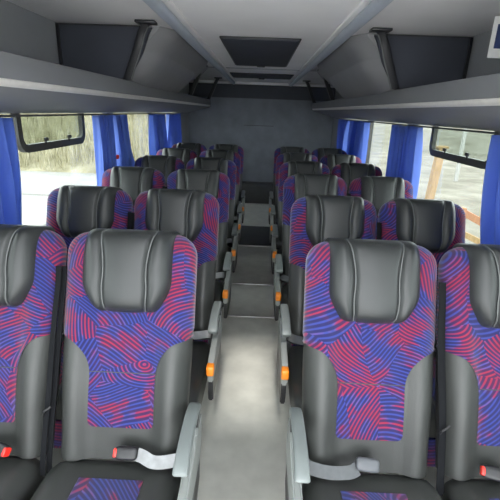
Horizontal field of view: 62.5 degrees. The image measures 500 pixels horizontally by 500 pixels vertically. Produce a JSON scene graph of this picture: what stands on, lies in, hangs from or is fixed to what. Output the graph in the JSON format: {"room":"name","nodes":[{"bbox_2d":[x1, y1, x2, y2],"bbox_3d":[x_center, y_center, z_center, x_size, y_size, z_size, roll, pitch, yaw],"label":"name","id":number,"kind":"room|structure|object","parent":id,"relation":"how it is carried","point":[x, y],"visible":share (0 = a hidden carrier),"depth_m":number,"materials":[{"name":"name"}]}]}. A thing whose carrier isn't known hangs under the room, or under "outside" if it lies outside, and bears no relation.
{"room":"vehicle interior","nodes":[
{"label":"vehicle interior","id":0,"kind":"room"},
{"bbox_2d":[20,171,96,225],"bbox_3d":[-30.732,-1.776,9.368,58.200,0.001,13.200,2,19,1],"label":"road","id":1,"kind":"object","parent":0,"point":[34,207],"depth_m":12.61,"materials":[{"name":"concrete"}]},
{"bbox_2d":[22,193,48,195],"bbox_3d":[-30.664,-2.569,11.716,58.200,0.001,0.160,2,19,1],"label":"joint","id":2,"kind":"object","parent":1,"relation":"on","point":[22,193],"depth_m":11.35,"materials":[{"name":"white"}]},
{"bbox_2d":[0,0,188,334],"bbox_3d":[-1.172,-0.597,3.289,0.060,1.950,7.950,2,19,1],"label":"wall","id":3,"kind":"structure","parent":0,"point":[23,32],"depth_m":2.13,"materials":[{"name":"grey plastic"}]},
{"bbox_2d":[0,51,210,113],"bbox_3d":[-0.906,-1.125,3.089,0.424,0.202,7.880,2,19,1],"label":"luggage rack","id":4,"kind":"object","parent":3,"relation":"attached to","point":[28,85],"visible":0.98,"depth_m":1.88,"materials":[{"name":"plastic"}]},
{"bbox_2d":[123,19,157,79],"bbox_3d":[-0.638,-1.123,2.327,0.266,0.298,0.111,10,20,21],"label":"strut","id":5,"kind":"object","parent":4,"relation":"on","point":[144,24],"visible":0.98,"depth_m":2.33,"materials":[{"name":"plastic"}]},
{"bbox_2d":[188,65,207,94],"bbox_3d":[-0.576,-1.842,4.469,0.266,0.298,0.111,10,20,21],"label":"strut","id":6,"kind":"object","parent":4,"relation":"attached to","point":[196,80],"visible":0.62,"depth_m":4.52,"materials":[{"name":"plastic"}]},
{"bbox_2d":[207,77,221,98],"bbox_3d":[-0.530,-2.373,6.052,0.266,0.298,0.111,10,20,21],"label":"strut","id":7,"kind":"object","parent":4,"relation":"attached to","point":[216,78],"visible":1,"depth_m":6.06,"materials":[{"name":"plastic"}]},
{"bbox_2d":[209,67,313,70],"bbox_3d":[0.137,-2.001,4.558,2.380,0.006,0.020,2,19,1],"label":"trim","id":8,"kind":"structure","parent":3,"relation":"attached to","point":[209,67],"depth_m":4.55,"materials":[{"name":"grey plastic"}]},
{"bbox_3d":[-1.194,-0.420,2.263,0.044,0.668,2.390,2,19,1],"label":"window","id":9,"kind":"structure","parent":3,"relation":"in","visible":0},
{"bbox_2d":[0,113,176,152],"bbox_3d":[-1.110,-0.855,2.884,0.073,0.193,7.250,2,19,1],"label":"window","id":10,"kind":"structure","parent":9,"relation":"attached to","point":[22,146],"depth_m":2.31,"materials":[{"name":"plastic"}]},
{"bbox_2d":[0,117,21,224],"bbox_3d":[-1.131,-0.172,1.683,0.094,0.694,0.646,2,19,1],"label":"curtain","id":11,"kind":"object","parent":10,"relation":"hanging from","point":[10,176],"visible":0.6,"depth_m":1.89,"materials":[{"name":"blue fabric"}]},
{"bbox_2d":[92,115,118,185],"bbox_3d":[-1.085,-0.656,3.126,0.093,0.695,0.372,2,19,1],"label":"curtain","id":12,"kind":"object","parent":10,"relation":"hanging from","point":[103,126],"visible":0.62,"depth_m":3.02,"materials":[{"name":"blue fabric"}]},
{"bbox_2d":[113,115,134,166],"bbox_3d":[-1.071,-0.783,3.504,0.104,0.695,0.419,2,19,1],"label":"curtain","id":13,"kind":"object","parent":10,"relation":"hanging from","point":[121,130],"visible":0.48,"depth_m":3.39,"materials":[{"name":"blue fabric"}]},
{"bbox_2d":[149,114,167,154],"bbox_3d":[-1.037,-1.185,4.702,0.109,0.694,0.617,2,19,1],"label":"curtain","id":14,"kind":"object","parent":10,"relation":"hanging from","point":[158,140],"visible":0.54,"depth_m":4.51,"materials":[{"name":"blue fabric"}]},
{"bbox_2d":[166,114,181,147],"bbox_3d":[-1.007,-1.472,5.558,0.098,0.694,0.782,3,19,2],"label":"curtain","id":15,"kind":"object","parent":10,"relation":"hanging from","point":[173,121],"visible":0.47,"depth_m":5.33,"materials":[{"name":"blue fabric"}]},
{"bbox_2d":[9,203,488,499],"bbox_3d":[0.022,0.407,3.623,2.520,0.080,8.010,2,19,1],"label":"floor","id":16,"kind":"structure","parent":0,"point":[245,423],"depth_m":2.22,"materials":[{"name":"grey plastic"}]},
{"bbox_2d":[0,224,66,499],"bbox_3d":[-0.869,0.552,1.217,0.433,1.118,0.864,2,19,1],"label":"seat","id":17,"kind":"object","parent":16,"relation":"on","point":[30,255],"visible":0.93,"depth_m":1.33,"materials":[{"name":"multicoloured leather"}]},
{"bbox_2d":[0,456,44,499],"bbox_3d":[-0.880,0.787,1.127,0.424,0.182,0.524,2,19,1],"label":"seat cushion","id":18,"kind":"object","parent":17,"relation":"on","point":[20,477],"depth_m":1.26,"materials":[{"name":"grey leather"}]},
{"bbox_2d":[46,185,132,447],"bbox_3d":[-0.848,0.310,1.937,0.433,1.118,0.864,2,19,1],"label":"seat","id":19,"kind":"object","parent":16,"relation":"on","point":[72,210],"visible":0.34,"depth_m":2.03,"materials":[{"name":"grey leather"}]},
{"bbox_2d":[56,335,64,419],"bbox_3d":[-0.859,0.545,1.847,0.424,0.182,0.524,2,19,1],"label":"seat cushion","id":20,"kind":"object","parent":19,"relation":"on","point":[59,403],"depth_m":1.61,"materials":[{"name":"grey leather"}]},
{"bbox_2d":[30,228,201,499],"bbox_3d":[-0.411,0.571,1.210,0.501,1.118,0.871,2,19,1],"label":"seat","id":21,"kind":"object","parent":16,"relation":"on","point":[129,318],"visible":1,"depth_m":1.32,"materials":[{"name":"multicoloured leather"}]},
{"bbox_2d":[30,459,180,499],"bbox_3d":[-0.432,0.805,1.121,0.424,0.182,0.524,2,19,1],"label":"seat cushion","id":22,"kind":"object","parent":21,"relation":"on","point":[70,479],"depth_m":1.25,"materials":[{"name":"grey leather"}]},
{"bbox_2d":[102,166,164,212],"bbox_3d":[-0.827,0.068,2.658,0.433,1.118,0.864,2,19,1],"label":"seat","id":23,"kind":"object","parent":16,"relation":"on","point":[134,181],"visible":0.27,"depth_m":2.75,"materials":[{"name":"grey leather"}]},
{"bbox_2d":[134,155,184,186],"bbox_3d":[-0.806,-0.173,3.378,0.433,1.118,0.864,2,19,1],"label":"seat","id":24,"kind":"object","parent":16,"relation":"on","point":[166,165],"visible":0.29,"depth_m":3.47,"materials":[{"name":"grey leather"}]},
{"bbox_2d":[127,188,221,404],"bbox_3d":[-0.390,0.329,1.931,0.501,1.118,0.871,2,19,1],"label":"seat","id":25,"kind":"object","parent":16,"relation":"on","point":[194,214],"visible":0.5,"depth_m":2.02,"materials":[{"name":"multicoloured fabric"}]},
{"bbox_2d":[188,341,209,404],"bbox_3d":[-0.411,0.564,1.841,0.424,0.182,0.524,2,19,1],"label":"seat cushion","id":26,"kind":"object","parent":25,"relation":"on","point":[200,350],"depth_m":1.79,"materials":[{"name":"grey leather"}]},
{"bbox_2d":[156,148,197,168],"bbox_3d":[-0.785,-0.415,4.098,0.433,1.118,0.864,2,19,1],"label":"seat","id":27,"kind":"object","parent":16,"relation":"on","point":[185,155],"visible":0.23,"depth_m":4.19,"materials":[{"name":"grey leather"}]},
{"bbox_2d":[172,142,206,156],"bbox_3d":[-0.764,-0.657,4.818,0.433,1.118,0.864,2,19,1],"label":"seat","id":28,"kind":"object","parent":16,"relation":"on","point":[198,148],"visible":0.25,"depth_m":4.92,"materials":[{"name":"grey leather"}]},
{"bbox_2d":[162,169,231,346],"bbox_3d":[-0.369,0.088,2.651,0.501,1.118,0.871,2,19,1],"label":"seat","id":29,"kind":"object","parent":16,"relation":"on","point":[216,183],"visible":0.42,"depth_m":2.75,"materials":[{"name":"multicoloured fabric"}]},
{"bbox_2d":[214,281,223,308],"bbox_3d":[-0.391,0.322,2.561,0.424,0.182,0.524,2,19,1],"label":"seat cushion","id":30,"kind":"object","parent":29,"relation":"on","point":[219,287],"depth_m":2.57,"materials":[{"name":"grey leather"}]},
{"bbox_2d":[186,157,237,306],"bbox_3d":[-0.349,-0.154,3.371,0.501,1.118,0.871,2,19,1],"label":"seat","id":31,"kind":"object","parent":16,"relation":"on","point":[226,166],"visible":0.3,"depth_m":3.47,"materials":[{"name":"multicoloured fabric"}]},
{"bbox_2d":[224,246,231,278],"bbox_3d":[-0.370,0.080,3.281,0.424,0.182,0.524,2,19,1],"label":"seat cushion","id":32,"kind":"object","parent":31,"relation":"on","point":[228,249],"depth_m":3.32,"materials":[{"name":"grey plastic"}]},
{"bbox_2d":[199,149,241,247],"bbox_3d":[-0.328,-0.396,4.091,0.501,1.118,0.871,2,19,1],"label":"seat","id":33,"kind":"object","parent":16,"relation":"on","point":[231,155],"visible":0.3,"depth_m":4.20,"materials":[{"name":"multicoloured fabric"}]},
{"bbox_2d":[209,144,244,247],"bbox_3d":[-0.307,-0.637,4.811,0.501,1.118,0.871,2,19,1],"label":"seat","id":34,"kind":"object","parent":16,"relation":"on","point":[235,148],"visible":0.27,"depth_m":4.92,"materials":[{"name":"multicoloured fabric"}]},
{"bbox_2d":[227,314,274,317],"bbox_3d":[0.011,0.511,3.173,0.400,0.009,0.020,2,19,1],"label":"trim","id":35,"kind":"structure","parent":16,"relation":"on","point":[228,314],"depth_m":3.17,"materials":[{"name":"metal"}]},
{"bbox_2d":[231,282,273,285],"bbox_3d":[0.028,0.311,3.770,0.400,0.009,0.020,2,19,1],"label":"trim","id":36,"kind":"structure","parent":16,"relation":"on","point":[231,282],"depth_m":3.76,"materials":[{"name":"metal"}]},
{"bbox_2d":[238,226,270,245],"bbox_3d":[0.071,-0.189,5.263,0.400,0.006,0.860,2,19,1],"label":"mat","id":37,"kind":"object","parent":16,"relation":"on","point":[250,235],"visible":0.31,"depth_m":5.22,"materials":[{"name":"rubber"}]},
{"bbox_2d":[238,245,270,246],"bbox_3d":[0.059,-0.049,4.841,0.400,0.009,0.020,2,19,1],"label":"trim","id":38,"kind":"structure","parent":16,"relation":"on","point":[238,245],"depth_m":4.83,"materials":[{"name":"metal"}]},
{"bbox_2d":[241,181,272,203],"bbox_3d":[0.133,-0.994,7.139,0.600,0.340,0.270,2,19,1],"label":"step","id":39,"kind":"structure","parent":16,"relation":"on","point":[255,192],"depth_m":7.01,"materials":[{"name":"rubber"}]},
{"bbox_2d":[268,146,309,249],"bbox_3d":[0.472,-0.605,4.800,0.501,1.118,0.871,2,19,1],"label":"seat","id":40,"kind":"object","parent":16,"relation":"on","point":[281,150],"visible":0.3,"depth_m":4.90,"materials":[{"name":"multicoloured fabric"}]},
{"bbox_2d":[269,152,317,248],"bbox_3d":[0.452,-0.363,4.080,0.501,1.118,0.871,2,19,1],"label":"seat","id":41,"kind":"object","parent":16,"relation":"on","point":[292,156],"visible":0.28,"depth_m":4.18,"materials":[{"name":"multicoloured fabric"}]},
{"bbox_2d":[271,161,329,308],"bbox_3d":[0.431,-0.121,3.359,0.501,1.118,0.871,2,19,1],"label":"seat","id":42,"kind":"object","parent":16,"relation":"on","point":[290,168],"visible":0.24,"depth_m":3.46,"materials":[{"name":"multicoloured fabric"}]},
{"bbox_2d":[277,248,281,280],"bbox_3d":[0.430,0.114,3.269,0.424,0.182,0.524,2,19,1],"label":"seat cushion","id":43,"kind":"object","parent":42,"relation":"on","point":[279,251],"depth_m":3.33,"materials":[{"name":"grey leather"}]},
{"bbox_2d":[273,173,350,356],"bbox_3d":[0.410,0.120,2.639,0.501,1.118,0.871,2,19,1],"label":"seat","id":44,"kind":"object","parent":16,"relation":"on","point":[299,185],"visible":0.34,"depth_m":2.74,"materials":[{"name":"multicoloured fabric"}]},
{"bbox_2d":[280,284,288,304],"bbox_3d":[0.409,0.356,2.549,0.424,0.182,0.524,2,19,1],"label":"seat cushion","id":45,"kind":"object","parent":44,"relation":"on","point":[285,288],"depth_m":2.59,"materials":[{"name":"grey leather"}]},
{"bbox_2d":[311,148,346,161],"bbox_3d":[0.930,-0.585,4.793,0.433,1.118,0.864,2,19,1],"label":"seat","id":46,"kind":"object","parent":16,"relation":"on","point":[319,153],"visible":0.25,"depth_m":4.89,"materials":[{"name":"grey leather"}]},
{"bbox_2d":[277,195,381,409],"bbox_3d":[0.389,0.362,1.919,0.501,1.118,0.871,2,19,1],"label":"seat","id":47,"kind":"object","parent":16,"relation":"on","point":[314,219],"visible":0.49,"depth_m":2.01,"materials":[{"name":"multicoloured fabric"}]},
{"bbox_2d":[288,346,302,409],"bbox_3d":[0.388,0.597,1.829,0.424,0.182,0.524,2,19,1],"label":"seat cushion","id":48,"kind":"object","parent":47,"relation":"on","point":[295,353],"depth_m":1.79,"materials":[{"name":"grey leather"}]},
{"bbox_2d":[320,154,361,174],"bbox_3d":[0.909,-0.344,4.073,0.433,1.118,0.864,2,19,1],"label":"seat","id":49,"kind":"object","parent":16,"relation":"on","point":[331,160],"visible":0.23,"depth_m":4.17,"materials":[{"name":"grey leather"}]},
{"bbox_2d":[331,163,381,193],"bbox_3d":[0.888,-0.102,3.353,0.433,1.118,0.864,2,19,1],"label":"seat","id":50,"kind":"object","parent":16,"relation":"on","point":[348,172],"visible":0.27,"depth_m":3.45,"materials":[{"name":"grey leather"}]},
{"bbox_2d":[285,238,450,499],"bbox_3d":[0.368,0.604,1.199,0.501,1.118,0.871,2,19,1],"label":"seat","id":51,"kind":"object","parent":16,"relation":"on","point":[369,316],"visible":1,"depth_m":1.31,"materials":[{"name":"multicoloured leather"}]},
{"bbox_2d":[302,473,441,499],"bbox_3d":[0.367,0.839,1.109,0.424,0.182,0.524,2,19,1],"label":"seat cushion","id":52,"kind":"object","parent":51,"relation":"on","point":[322,486],"depth_m":1.26,"materials":[{"name":"grey leather"}]},
{"bbox_2d":[348,176,412,236],"bbox_3d":[0.868,0.140,2.632,0.433,1.118,0.864,2,19,1],"label":"seat","id":53,"kind":"object","parent":16,"relation":"on","point":[378,190],"visible":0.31,"depth_m":2.73,"materials":[{"name":"grey leather"}]},
{"bbox_2d":[378,198,465,466],"bbox_3d":[0.847,0.381,1.912,0.433,1.118,0.864,2,19,1],"label":"seat","id":54,"kind":"object","parent":16,"relation":"on","point":[436,226],"visible":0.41,"depth_m":2.00,"materials":[{"name":"grey leather"}]},
{"bbox_2d":[429,352,435,437],"bbox_3d":[0.836,0.616,1.822,0.424,0.182,0.524,2,19,1],"label":"seat cushion","id":55,"kind":"object","parent":54,"relation":"on","point":[432,434],"depth_m":1.59,"materials":[{"name":"grey leather"}]},
{"bbox_2d":[435,243,499,499],"bbox_3d":[0.826,0.623,1.192,0.433,1.118,0.864,2,19,1],"label":"seat","id":56,"kind":"object","parent":16,"relation":"on","point":[470,272],"visible":0.95,"depth_m":1.31,"materials":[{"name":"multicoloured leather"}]},
{"bbox_2d":[441,479,499,499],"bbox_3d":[0.815,0.858,1.102,0.424,0.182,0.524,2,19,1],"label":"seat cushion","id":57,"kind":"object","parent":56,"relation":"on","point":[454,489],"depth_m":1.27,"materials":[{"name":"grey leather"}]},
{"bbox_2d":[6,0,499,83],"bbox_3d":[0.093,-1.492,2.984,2.520,0.030,8.010,2,19,1],"label":"ceiling","id":58,"kind":"structure","parent":0,"point":[313,22],"depth_m":2.08,"materials":[{"name":"grey plastic"}]},
{"bbox_2d":[55,23,207,92],"bbox_3d":[-0.746,-1.502,3.520,0.693,0.348,2.333,2,19,1],"label":"compartment","id":59,"kind":"object","parent":58,"relation":"attached to","point":[168,62],"visible":0.82,"depth_m":2.44,"materials":[{"name":"plastic"}]},
{"bbox_2d":[142,0,236,84],"bbox_3d":[-0.362,-1.427,2.882,0.090,0.060,7.650,2,19,1],"label":"rail","id":60,"kind":"object","parent":58,"relation":"attached to","point":[165,9],"visible":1,"depth_m":2.28,"materials":[{"name":"metal"}]},
{"bbox_2d":[219,36,301,67],"bbox_3d":[0.088,-1.598,3.397,0.524,0.031,1.624,2,19,1],"label":"roof hatch","id":61,"kind":"object","parent":58,"relation":"attached to","point":[263,52],"visible":1,"depth_m":3.06,"materials":[{"name":"plastic"}]},
{"bbox_2d":[230,72,293,79],"bbox_3d":[0.151,-2.272,5.406,0.804,0.031,0.624,2,19,1],"label":"roof hatch","id":62,"kind":"object","parent":58,"relation":"attached to","point":[262,76],"visible":1,"depth_m":5.26,"materials":[{"name":"plastic"}]},
{"bbox_2d":[288,0,393,86],"bbox_3d":[0.537,-1.389,2.869,0.090,0.060,7.650,2,19,1],"label":"rail","id":63,"kind":"object","parent":58,"relation":"attached to","point":[365,10],"visible":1,"depth_m":2.13,"materials":[{"name":"metal"}]},
{"bbox_2d":[317,33,473,98],"bbox_3d":[0.945,-1.431,3.495,0.693,0.348,2.333,2,19,1],"label":"compartment","id":64,"kind":"object","parent":58,"relation":"attached to","point":[356,68],"visible":0.74,"depth_m":2.41,"materials":[{"name":"plastic"}]},
{"bbox_2d":[487,16,499,57],"bbox_3d":[1.173,-0.967,1.878,0.150,0.172,0.008,2,19,1],"label":"card","id":65,"kind":"object","parent":58,"relation":"hanging from","point":[494,45],"visible":1,"depth_m":1.88,"materials":[{"name":"white paper"}]},
{"bbox_2d":[189,82,335,100],"bbox_3d":[0.167,-1.818,7.067,2.400,1.950,0.060,2,19,1],"label":"wall","id":66,"kind":"structure","parent":0,"point":[202,89],"depth_m":6.77,"materials":[{"name":"black plastic"}]},
{"bbox_2d":[188,96,333,181],"bbox_3d":[0.159,-1.665,7.002,2.380,1.700,0.158,2,19,1],"label":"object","id":67,"kind":"structure","parent":66,"relation":"attached to","point":[260,127],"depth_m":6.92,"materials":[{"name":"plastic"}]},
{"bbox_2d":[190,80,333,87],"bbox_3d":[0.198,-2.691,6.668,2.380,0.039,0.100,2,19,1],"label":"trim","id":68,"kind":"structure","parent":66,"relation":"attached to","point":[199,81],"depth_m":6.62,"materials":[{"name":"grey plastic"}]},
{"bbox_2d":[331,30,499,351],"bbox_3d":[1.286,-0.493,3.253,0.060,1.950,7.950,2,19,1],"label":"wall","id":69,"kind":"structure","parent":0,"point":[479,64],"depth_m":2.28,"materials":[{"name":"grey plastic"}]},
{"bbox_2d":[365,122,373,163],"bbox_3d":[1.316,-0.925,4.041,0.044,0.668,1.280,2,19,1],"label":"window","id":70,"kind":"structure","parent":69,"relation":"in","point":[371,123],"depth_m":4.61,"materials":[{"name":"clear glass"}]},
{"bbox_2d":[312,73,499,131],"bbox_3d":[1.060,-1.042,3.059,0.424,0.202,7.880,2,19,1],"label":"luggage rack","id":71,"kind":"object","parent":69,"relation":"attached to","point":[474,102],"visible":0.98,"depth_m":2.01,"materials":[{"name":"plastic"}]},
{"bbox_2d":[303,80,315,102],"bbox_3d":[0.877,-2.313,6.031,0.266,0.298,0.111,-5,20,-19],"label":"strut","id":72,"kind":"object","parent":71,"relation":"attached to","point":[306,81],"visible":1,"depth_m":6.04,"materials":[{"name":"plastic"}]},
{"bbox_2d":[317,69,334,99],"bbox_3d":[0.832,-1.782,4.448,0.266,0.298,0.111,-5,20,-19],"label":"strut","id":73,"kind":"object","parent":71,"relation":"attached to","point":[328,87],"visible":0.58,"depth_m":4.50,"materials":[{"name":"plastic"}]},
{"bbox_2d":[369,27,398,89],"bbox_3d":[0.769,-1.064,2.307,0.266,0.298,0.111,-5,20,-19],"label":"strut","id":74,"kind":"object","parent":71,"relation":"on","point":[381,32],"visible":0.99,"depth_m":2.31,"materials":[{"name":"plastic"}]},
{"bbox_3d":[1.263,-0.316,2.226,0.044,0.668,2.390,2,19,1],"label":"window","id":75,"kind":"structure","parent":69,"relation":"in","visible":0},
{"bbox_2d":[336,118,499,168],"bbox_3d":[1.234,-0.757,2.850,0.073,0.193,7.250,2,19,1],"label":"window frame","id":76,"kind":"structure","parent":75,"relation":"attached to","point":[465,159],"depth_m":2.54,"materials":[{"name":"rubber"}]},
{"bbox_2d":[336,119,351,151],"bbox_3d":[1.270,-1.436,5.701,0.101,0.694,0.639,2,19,1],"label":"curtain","id":77,"kind":"object","parent":76,"relation":"hanging from","point":[343,125],"visible":0.57,"depth_m":5.53,"materials":[{"name":"blue fabric"}]},
{"bbox_2d":[346,121,369,162],"bbox_3d":[1.252,-1.168,4.904,0.111,0.694,0.808,2,19,1],"label":"curtain","id":78,"kind":"object","parent":76,"relation":"hanging from","point":[358,134],"visible":0.57,"depth_m":4.67,"materials":[{"name":"blue fabric"}]},
{"bbox_2d":[385,125,422,198],"bbox_3d":[1.206,-0.628,3.293,0.119,0.695,0.757,2,19,1],"label":"curtain","id":79,"kind":"object","parent":76,"relation":"hanging from","point":[404,159],"visible":0.54,"depth_m":3.11,"materials":[{"name":"blue fabric"}]},
{"bbox_2d":[480,135,499,244],"bbox_3d":[1.157,-0.092,1.695,0.102,0.695,0.790,2,19,1],"label":"curtain","id":80,"kind":"object","parent":76,"relation":"hanging from","point":[490,204],"visible":0.59,"depth_m":1.96,"materials":[{"name":"blue fabric"}]},
{"bbox_2d":[369,152,486,243],"bbox_3d":[0.998,-10.447,38.673,180.000,0.001,200.000,2,19,1],"label":"ground","id":81,"kind":"structure","parent":0,"point":[466,192],"depth_m":16.25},
{"bbox_2d":[2,112,164,173],"bbox_3d":[-29.675,-10.425,29.122,59.000,3.891,29.800,2,19,1],"label":"grass bank","id":82,"kind":"object","parent":81,"relation":"on","point":[90,168],"visible":0.02,"depth_m":16.12,"materials":[{"name":"beige plant"}]},
{"bbox_2d":[0,112,175,170],"bbox_3d":[-11.961,-6.330,19.110,22.295,4.368,9.337,2,19,1],"label":"dry reeds","id":83,"kind":"object","parent":81,"relation":"on","point":[66,121],"visible":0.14,"depth_m":16.37,"materials":[{"name":"beige plant"}]},
{"bbox_2d":[351,119,493,155],"bbox_3d":[41.788,-13.437,47.042,79.000,3.195,40.000,2,19,1],"label":"bank","id":84,"kind":"object","parent":81,"relation":"on","point":[476,144],"visible":0.05,"depth_m":31.55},
{"bbox_2d":[425,145,448,198],"bbox_3d":[4.508,-1.634,10.095,0.320,1.784,0.220,2,19,1],"label":"timber post","id":85,"kind":"object","parent":81,"relation":"on","point":[437,162],"visible":0.66,"depth_m":9.97,"materials":[{"name":"brown wood"}]},
{"bbox_2d":[454,129,467,180],"bbox_3d":[8.405,-4.028,16.343,0.120,2.600,0.120,2,19,1],"label":"post","id":86,"kind":"object","parent":81,"relation":"on","point":[464,135],"visible":0.56,"depth_m":16.35,"materials":[{"name":"white"}]},
{"bbox_2d":[462,207,479,243],"bbox_3d":[4.078,-0.234,7.215,0.976,0.930,0.154,11,21,25],"label":"fence","id":87,"kind":"object","parent":81,"relation":"on","point":[470,216],"visible":0.22,"depth_m":7.21,"materials":[{"name":"brown wood"}]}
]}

